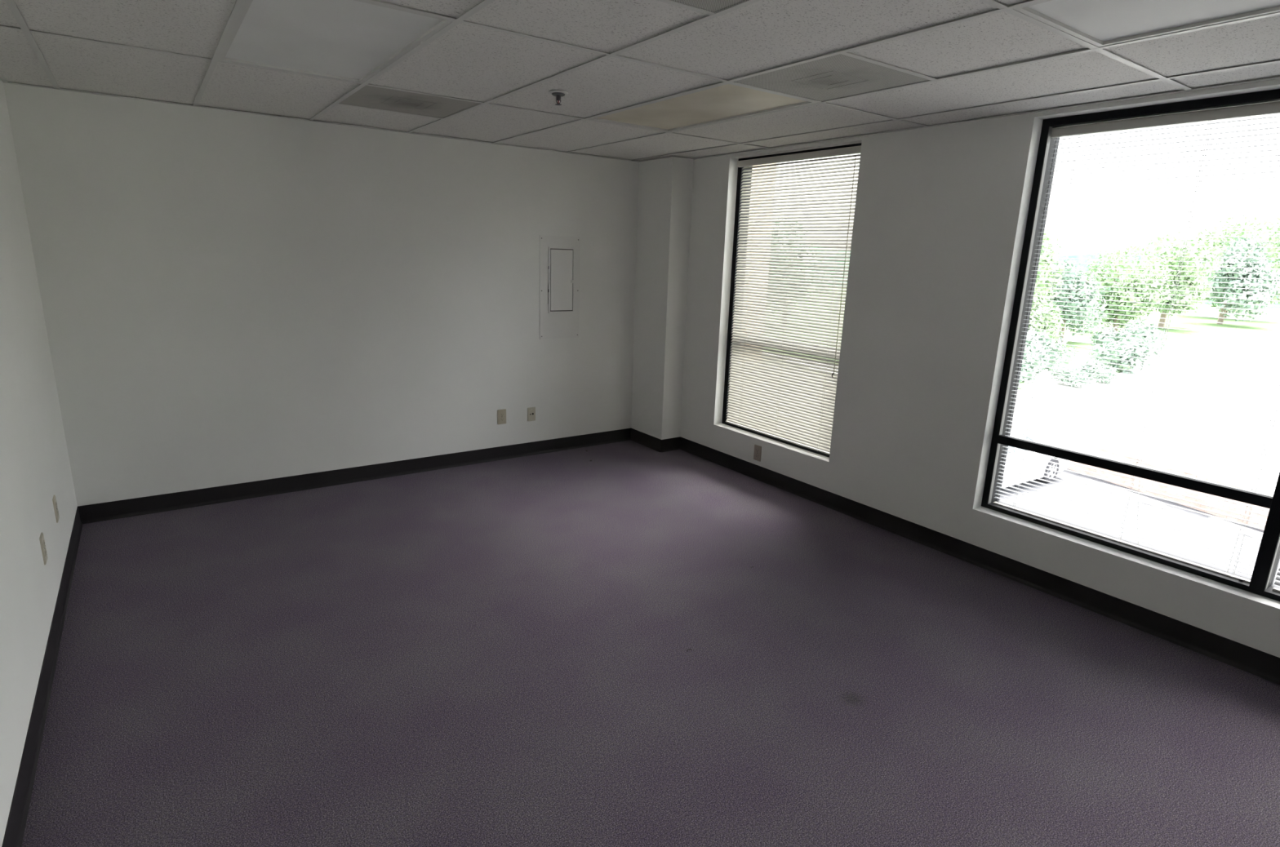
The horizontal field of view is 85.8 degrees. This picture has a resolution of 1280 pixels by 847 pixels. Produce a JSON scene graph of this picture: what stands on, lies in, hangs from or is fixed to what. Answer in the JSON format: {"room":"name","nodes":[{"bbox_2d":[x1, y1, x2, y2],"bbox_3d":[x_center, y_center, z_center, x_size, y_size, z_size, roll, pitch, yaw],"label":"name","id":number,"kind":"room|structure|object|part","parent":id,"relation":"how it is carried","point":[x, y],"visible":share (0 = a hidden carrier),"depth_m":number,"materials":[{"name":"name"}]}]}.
{"room":"empty office room","nodes":[
{"label":"empty office room","id":0,"kind":"room"},
{"bbox_2d":[0,79,77,846],"bbox_3d":[-1.395,-0.053,1.046,0.150,3.070,6.700,-8,17,-34],"label":"wall","id":1,"kind":"structure","parent":0,"point":[35,468],"depth_m":2.79,"materials":[{"name":"paint"}]},
{"bbox_2d":[1,506,82,846],"bbox_3d":[-1.372,1.258,1.419,0.012,0.110,6.700,-8,17,-34],"label":"baseboard","id":2,"kind":"structure","parent":1,"relation":"attached to","point":[20,807],"depth_m":2.39,"materials":[{"name":"black rubber"}]},
{"bbox_2d":[39,533,48,564],"bbox_3d":[-2.474,0.519,2.859,0.009,0.119,0.073,-8,17,-34],"label":"wall outlet","id":3,"kind":"object","parent":1,"relation":"attached to","point":[42,544],"visible":1,"depth_m":2.84,"materials":[{"name":"beige plastic"}]},
{"bbox_2d":[52,495,59,523],"bbox_3d":[-2.786,0.407,3.287,0.009,0.119,0.073,-8,17,-34],"label":"wall outlet","id":4,"kind":"object","parent":1,"relation":"attached to","point":[54,500],"visible":1,"depth_m":3.27,"materials":[{"name":"beige plastic"}]},
{"bbox_2d":[3,81,639,506],"bbox_3d":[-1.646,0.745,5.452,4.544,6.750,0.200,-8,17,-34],"label":"wall","id":5,"kind":"structure","parent":0,"point":[228,297],"depth_m":4.48,"materials":[{"name":"paint"}]},
{"bbox_2d":[77,428,631,524],"bbox_3d":[-1.691,0.319,5.170,3.947,0.110,0.012,-8,17,-34],"label":"baseboard","id":6,"kind":"structure","parent":5,"relation":"attached to","point":[96,513],"depth_m":4.82,"materials":[{"name":"black rubber"}]},
{"bbox_2d":[497,408,506,424],"bbox_3d":[-1.103,-0.053,5.500,0.073,0.119,0.009,-8,17,-34],"label":"wall outlet","id":7,"kind":"object","parent":5,"relation":"attached to","point":[501,414],"visible":1,"depth_m":5.50,"materials":[{"name":"beige plastic"}]},
{"bbox_2d":[527,407,535,421],"bbox_3d":[-0.889,-0.076,5.649,0.070,0.114,0.010,-8,17,-34],"label":"jack plate","id":8,"kind":"object","parent":5,"relation":"attached to","point":[531,411],"visible":1,"depth_m":5.65,"materials":[{"name":"beige plastic"}]},
{"bbox_2d":[539,235,580,339],"bbox_3d":[-0.641,-1.091,5.549,0.362,0.810,0.018,-8,17,-34],"label":"electrical panel","id":9,"kind":"object","parent":5,"relation":"attached to","point":[559,255],"visible":1,"depth_m":5.54,"materials":[{"name":"white metal"}]},
{"bbox_3d":[-0.631,-1.154,5.544,0.197,0.478,0.009,-8,17,-34],"label":"door","id":10,"kind":"part","parent":9,"relation":"part of","materials":[{"name":"white metal"}]},
{"bbox_2d":[0,0,1279,161],"bbox_3d":[0.395,-1.265,2.023,4.154,0.037,6.700,-8,17,-34],"label":"ceiling","id":11,"kind":"structure","parent":0,"point":[980,59],"depth_m":2.75,"materials":[{"name":"white tile"}]},
{"bbox_2d":[218,0,456,83],"bbox_3d":[-1.210,-1.490,2.615,0.602,0.082,1.211,-8,17,-34],"label":"ceiling light","id":12,"kind":"object","parent":11,"relation":"attached to","point":[346,40],"visible":0.94,"depth_m":2.57,"materials":[{"name":"white plastic"}]},
{"bbox_2d":[338,84,484,118],"bbox_3d":[-1.238,-1.790,3.673,0.602,0.150,0.602,-8,17,-34],"label":"ceiling vent","id":13,"kind":"object","parent":11,"relation":"in","point":[368,96],"visible":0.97,"depth_m":3.68,"materials":[{"name":"grey metal"}]},
{"bbox_2d":[548,90,568,105],"bbox_3d":[-0.395,-1.571,3.329,0.094,0.055,0.094,-8,17,-34],"label":"sprinkler","id":14,"kind":"object","parent":11,"relation":"attached to","point":[557,94],"visible":1,"depth_m":3.31,"materials":[{"name":"white metal"}]},
{"bbox_2d":[551,92,564,96],"bbox_3d":[-0.394,-1.588,3.325,0.066,0.010,0.066,-8,17,-34],"label":"cup","id":15,"kind":"object","parent":14,"relation":"on","point":[556,94],"depth_m":3.30,"materials":[{"name":"metal"}]},
{"bbox_2d":[590,83,815,132],"bbox_3d":[0.284,-1.698,3.650,0.602,0.080,1.211,-8,17,-34],"label":"ceiling light","id":16,"kind":"object","parent":11,"relation":"attached to","point":[727,101],"visible":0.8,"depth_m":3.61,"materials":[{"name":"white plastic"}]},
{"bbox_2d":[671,0,747,13],"bbox_3d":[0.167,-1.267,1.749,0.602,0.150,0.602,-8,17,-34],"label":"ceiling vent","id":17,"kind":"object","parent":11,"relation":"in","point":[712,6],"visible":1,"depth_m":2.09,"materials":[{"name":"grey metal"}]},
{"bbox_2d":[733,53,930,102],"bbox_3d":[0.812,-1.535,2.920,0.602,0.150,0.602,-8,17,-34],"label":"ceiling vent","id":18,"kind":"object","parent":11,"relation":"in","point":[838,76],"visible":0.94,"depth_m":2.92,"materials":[{"name":"grey metal"}]},
{"bbox_2d":[1013,0,1279,47],"bbox_3d":[1.688,-1.174,1.726,0.602,0.082,1.211,-8,17,-34],"label":"ceiling light","id":19,"kind":"object","parent":11,"relation":"attached to","point":[1099,23],"visible":0.94,"depth_m":2.08,"materials":[{"name":"white plastic"}]},
{"bbox_2d":[22,440,1279,846],"bbox_3d":[0.316,1.135,2.618,4.154,0.120,6.700,-8,17,-34],"label":"floor","id":20,"kind":"structure","parent":0,"point":[493,654],"depth_m":2.71,"materials":[{"name":"carpet"}]},
{"bbox_2d":[631,156,693,439],"bbox_3d":[0.171,-0.978,5.892,0.207,2.397,0.461,-8,17,-34],"label":"wall column","id":21,"kind":"structure","parent":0,"point":[664,184],"depth_m":5.75,"materials":[{"name":"paint"}]},
{"bbox_2d":[630,428,661,452],"bbox_3d":[0.046,0.144,6.104,0.012,0.110,0.464,-8,17,-34],"label":"baseboard","id":22,"kind":"structure","parent":21,"relation":"attached to","point":[652,442],"depth_m":6.09,"materials":[{"name":"black rubber"}]},
{"bbox_2d":[680,75,1279,657],"bbox_3d":[2.098,1.241,3.948,0.240,6.750,6.700,-8,17,-34],"label":"wall","id":23,"kind":"structure","parent":0,"point":[940,215],"depth_m":3.98,"materials":[{"name":"paint"}]},
{"bbox_2d":[661,436,679,452],"bbox_3d":[0.270,0.183,5.980,0.210,0.110,0.012,-8,17,-34],"label":"baseboard","id":24,"kind":"structure","parent":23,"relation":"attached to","point":[670,444],"depth_m":5.98,"materials":[{"name":"black rubber"}]},
{"bbox_2d":[753,444,761,462],"bbox_3d":[0.897,0.226,5.260,0.009,0.119,0.073,-8,17,-34],"label":"wall outlet","id":25,"kind":"object","parent":23,"relation":"attached to","point":[757,449],"visible":1,"depth_m":5.25,"materials":[{"name":"beige plastic"}]},
{"bbox_2d":[721,142,861,457],"bbox_3d":[1.098,-0.879,5.009,0.110,2.060,1.190,-8,17,-34],"label":"window","id":26,"kind":"structure","parent":23,"relation":"in","point":[740,173],"depth_m":5.33,"materials":[{"name":"black metal"}]},
{"bbox_2d":[725,145,861,454],"bbox_3d":[1.032,-0.871,4.947,0.043,2.005,1.142,-8,17,-34],"label":"window blind","id":27,"kind":"object","parent":26,"relation":"attached to","point":[797,408],"visible":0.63,"depth_m":4.90,"materials":[{"name":"grey plastic"}]},
{"bbox_3d":[0.825,-0.934,5.245,0.028,1.956,0.003,-8,17,-34],"label":"ladder cord","id":28,"kind":"part","parent":27,"relation":"part of","materials":[{"name":"white fabric"}]},
{"bbox_3d":[1.019,0.099,5.172,0.026,0.010,1.089,-8,17,-34],"label":"rail","id":29,"kind":"part","parent":27,"relation":"part of","materials":[{"name":"white metal"}]},
{"bbox_3d":[1.052,-0.849,4.934,0.028,1.956,0.003,-8,17,-34],"label":"ladder cord","id":30,"kind":"part","parent":27,"relation":"part of","materials":[{"name":"white fabric"}]},
{"bbox_3d":[1.288,-0.761,4.611,0.028,1.956,0.003,-8,17,-34],"label":"ladder cord","id":31,"kind":"part","parent":27,"relation":"part of","materials":[{"name":"white fabric"}]},
{"bbox_2d":[679,436,1279,684],"bbox_3d":[2.143,0.839,3.579,0.012,0.110,6.239,-8,17,-34],"label":"baseboard","id":32,"kind":"structure","parent":23,"relation":"attached to","point":[1253,661],"depth_m":3.66,"materials":[{"name":"black rubber"}]},
{"bbox_2d":[981,88,1279,601],"bbox_3d":[2.641,-0.307,2.907,0.138,2.062,2.096,-8,17,-34],"label":"window","id":33,"kind":"structure","parent":23,"relation":"in","point":[1261,584],"depth_m":3.46,"materials":[{"name":"black metal"}]},
{"bbox_3d":[2.421,-0.395,3.267,0.006,2.006,1.168,-8,17,-34],"label":"pane","id":34,"kind":"part","parent":33,"relation":"part of","materials":[{"name":"clear glass"}]},
{"bbox_2d":[992,101,1279,583],"bbox_3d":[2.380,-0.390,3.251,0.041,2.003,1.189,-8,17,-34],"label":"window blind","id":35,"kind":"object","parent":33,"relation":"attached to","point":[1271,108],"visible":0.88,"depth_m":3.21,"materials":[{"name":"grey plastic"}]},
{"bbox_3d":[2.120,-0.469,3.609,0.028,1.950,0.003,-8,17,-34],"label":"ladder cord","id":36,"kind":"part","parent":35,"relation":"part of","materials":[{"name":"white fabric"}]},
{"bbox_3d":[2.356,0.576,3.479,0.026,0.010,1.155,-8,17,-34],"label":"rail","id":37,"kind":"part","parent":35,"relation":"part of","materials":[{"name":"white metal"}]},
{"bbox_3d":[2.422,-0.357,3.197,0.028,1.950,0.003,-8,17,-34],"label":"ladder cord","id":38,"kind":"part","parent":35,"relation":"part of","materials":[{"name":"white fabric"}]},
{"bbox_3d":[2.459,-0.351,3.176,0.004,1.937,0.072,-7,17,-33],"label":"lift cord","id":39,"kind":"part","parent":35,"relation":"part of","materials":[{"name":"white fabric"}]},
{"bbox_3d":[2.684,-0.267,2.867,0.005,1.937,0.014,-8,17,-34],"label":"lift cord","id":40,"kind":"part","parent":35,"relation":"part of","materials":[{"name":"white plastic"}]},
{"bbox_3d":[2.681,-0.261,2.842,0.028,1.950,0.003,-8,17,-34],"label":"ladder cord","id":41,"kind":"part","parent":35,"relation":"part of","materials":[{"name":"white fabric"}]},
{"bbox_2d":[1272,565,1279,592],"bbox_3d":[2.987,-0.165,2.416,0.030,1.999,0.798,-8,17,-34],"label":"window blind","id":42,"kind":"object","parent":33,"relation":"attached to","point":[1277,578],"visible":1,"depth_m":2.95,"materials":[{"name":"grey plastic"}]},
{"bbox_3d":[2.957,0.797,2.655,0.026,0.010,0.790,-8,17,-34],"label":"rail","id":43,"kind":"part","parent":42,"relation":"part of","materials":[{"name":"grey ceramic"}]},
{"label":"outside","id":44,"kind":"structure","parent":0,"visible":0},
{"bbox_2d":[762,330,1279,490],"bbox_3d":[45.306,-4.928,47.570,110.120,1.130,105.000,-8,17,-34],"label":"parking lot","id":45,"kind":"structure","parent":44,"point":[1249,333],"depth_m":24.21,"materials":[{"name":"grey asphalt"}]},
{"bbox_2d":[1047,363,1091,387],"bbox_3d":[17.307,-1.933,27.747,1.383,1.004,1.580,5,14,11],"label":"shrub","id":46,"kind":"object","parent":45,"relation":"on","point":[1055,371],"visible":0.78,"depth_m":27.59,"materials":[{"name":"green plant"}]},
{"bbox_2d":[1074,359,1119,384],"bbox_3d":[18.913,-2.140,28.581,1.806,1.148,1.580,9,16,26],"label":"shrub","id":47,"kind":"object","parent":45,"relation":"on","point":[1089,362],"visible":0.68,"depth_m":28.25,"materials":[{"name":"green plant"}]},
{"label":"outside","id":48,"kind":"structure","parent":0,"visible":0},
{"bbox_2d":[789,284,1279,311],"bbox_3d":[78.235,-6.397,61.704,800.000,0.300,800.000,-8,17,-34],"label":"ground","id":49,"kind":"structure","parent":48,"point":[1208,305],"depth_m":123.85,"materials":[{"name":"white"}]},
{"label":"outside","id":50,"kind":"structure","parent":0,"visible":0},
{"bbox_2d":[764,293,1279,389],"bbox_3d":[36.280,-11.875,72.050,93.600,0.070,53.000,-8,17,-34],"label":"lawn","id":51,"kind":"structure","parent":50,"point":[1205,308],"depth_m":59.58,"materials":[{"name":"green plant"}]},
{"bbox_2d":[766,215,836,327],"bbox_3d":[9.471,-10.397,46.849,6.594,7.461,6.493,14,19,41],"label":"tree","id":52,"kind":"object","parent":51,"relation":"on","point":[784,215],"visible":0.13,"depth_m":44.70,"materials":[{"name":"green plant"}]},
{"bbox_2d":[1018,370,1027,386],"bbox_3d":[13.146,-2.041,26.333,2.552,1.865,2.945,1,14,-2],"label":"shrub","id":53,"kind":"object","parent":51,"relation":"on","point":[1022,373],"visible":0.02,"depth_m":25.35,"materials":[{"name":"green plant"}]},
{"bbox_2d":[1020,345,1051,382],"bbox_3d":[15.529,-2.441,28.480,2.710,1.722,2.371,1,14,-4],"label":"shrub","id":54,"kind":"object","parent":51,"relation":"on","point":[1025,349],"visible":0.2,"depth_m":27.97,"materials":[{"name":"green plant"}]},
{"bbox_2d":[1027,280,1064,345],"bbox_3d":[20.202,-5.821,36.120,3.653,4.421,3.991,-5,15,-25],"label":"tree","id":55,"kind":"object","parent":51,"relation":"on","point":[1041,305],"visible":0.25,"depth_m":34.84,"materials":[{"name":"green plant"}]},
{"bbox_2d":[1032,228,1064,309],"bbox_3d":[21.453,-8.311,40.664,6.318,7.154,6.242,12,17,36],"label":"tree","id":56,"kind":"object","parent":51,"relation":"on","point":[1044,253],"visible":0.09,"depth_m":38.02,"materials":[{"name":"green plant"}]},
{"bbox_2d":[1024,328,1079,373],"bbox_3d":[18.172,-3.267,31.521,3.348,2.152,3.044,-1,14,-13],"label":"shrub","id":57,"kind":"object","parent":51,"relation":"on","point":[1034,335],"visible":0.38,"depth_m":30.99,"materials":[{"name":"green plant"}]},
{"bbox_2d":[1038,255,1107,342],"bbox_3d":[26.895,-7.729,42.829,4.710,5.330,4.638,-7,17,-33],"label":"tree","id":58,"kind":"object","parent":51,"relation":"on","point":[1068,270],"visible":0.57,"depth_m":41.98,"materials":[{"name":"green plant"}]},
{"bbox_2d":[1085,333,1157,374],"bbox_3d":[22.586,-3.277,32.366,2.766,2.009,3.161,14,19,41],"label":"shrub","id":59,"kind":"object","parent":51,"relation":"on","point":[1135,341],"visible":0.77,"depth_m":31.67,"materials":[{"name":"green plant"}]},
{"bbox_2d":[1082,243,1174,331],"bbox_3d":[34.277,-9.486,48.684,5.653,6.401,5.585,9,16,27],"label":"tree","id":60,"kind":"object","parent":51,"relation":"on","point":[1152,269],"visible":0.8,"depth_m":47.68,"materials":[{"name":"green plant"}]},
{"bbox_2d":[1088,317,1173,355],"bbox_3d":[27.711,-4.856,38.996,3.142,2.296,3.624,-7,16,-32],"label":"shrub","id":61,"kind":"object","parent":51,"relation":"on","point":[1139,323],"visible":0.56,"depth_m":38.64,"materials":[{"name":"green plant"}]},
{"bbox_2d":[1129,230,1228,327],"bbox_3d":[42.657,-11.602,55.570,6.393,7.737,6.984,9,16,27],"label":"tree","id":62,"kind":"object","parent":51,"relation":"on","point":[1173,256],"visible":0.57,"depth_m":53.78,"materials":[{"name":"green plant"}]},
{"bbox_2d":[1187,213,1279,318],"bbox_3d":[60.858,-16.170,70.613,9.416,10.542,9.328,8,15,25],"label":"tree","id":63,"kind":"object","parent":51,"relation":"on","point":[1237,223],"visible":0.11,"depth_m":69.00,"materials":[{"name":"green plant"}]},
{"bbox_2d":[1189,231,1279,324],"bbox_3d":[52.576,-12.934,61.369,7.447,8.172,7.543,12,17,37],"label":"tree","id":64,"kind":"object","parent":51,"relation":"on","point":[1251,246],"visible":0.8,"depth_m":59.93,"materials":[{"name":"green plant"}]},
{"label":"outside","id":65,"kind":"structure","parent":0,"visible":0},
{"bbox_2d":[999,469,1279,584],"bbox_3d":[8.458,3.515,10.286,16.806,0.300,85.000,-8,17,-34],"label":"sidewalk","id":66,"kind":"structure","parent":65,"point":[1064,471],"depth_m":15.57,"materials":[{"name":"concrete"}]},
{"bbox_2d":[742,163,776,366],"bbox_3d":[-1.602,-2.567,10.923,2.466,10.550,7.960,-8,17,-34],"label":"window blind","id":67,"kind":"object","parent":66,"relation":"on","point":[771,163],"visible":0.02,"depth_m":8.26,"materials":[{"name":"white plastic"}]},
{"bbox_2d":[1001,430,1070,488],"bbox_3d":[9.090,0.768,17.759,4.488,1.480,2.000,-7,16,-32],"label":"car","id":68,"kind":"object","parent":66,"relation":"on","point":[1011,431],"visible":0.15,"depth_m":17.13,"materials":[{"name":"white paint"}]},
{"bbox_2d":[800,365,1274,530],"bbox_3d":[12.855,1.335,17.262,0.370,0.860,30.000,-4,15,-22],"label":"curb","id":69,"kind":"structure","parent":66,"relation":"on","point":[1202,473],"depth_m":16.99,"materials":[{"name":"grey concrete"}]},
{"bbox_2d":[1006,482,1081,503],"bbox_3d":[9.319,1.808,16.662,5.408,0.004,0.110,-7,16,-31],"label":"stall line","id":70,"kind":"object","parent":66,"relation":"on","point":[1077,483],"visible":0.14,"depth_m":17.19,"materials":[{"name":"white paint"}]},
{"bbox_2d":[1084,479,1165,509],"bbox_3d":[12.002,1.727,17.103,0.180,0.120,1.900,-4,15,-22],"label":"wheel stop","id":71,"kind":"object","parent":66,"relation":"on","point":[1086,481],"visible":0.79,"depth_m":17.03,"materials":[{"name":"concrete"}]},
{"bbox_2d":[1206,517,1263,540],"bbox_3d":[13.148,2.383,14.607,0.180,0.120,1.900,-4,15,-22],"label":"wheel stop","id":72,"kind":"object","parent":66,"relation":"on","point":[1210,518],"visible":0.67,"depth_m":15.02,"materials":[{"name":"concrete"}]},
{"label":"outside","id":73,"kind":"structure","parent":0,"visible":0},
{"bbox_2d":[802,236,1279,308],"bbox_3d":[70.646,-28.313,120.882,200.464,13.506,341.506,-8,17,-34],"label":"wooded ridge","id":74,"kind":"object","parent":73,"point":[1084,245],"visible":0.03,"depth_m":149.21,"materials":[{"name":"green plant"}]}
]}

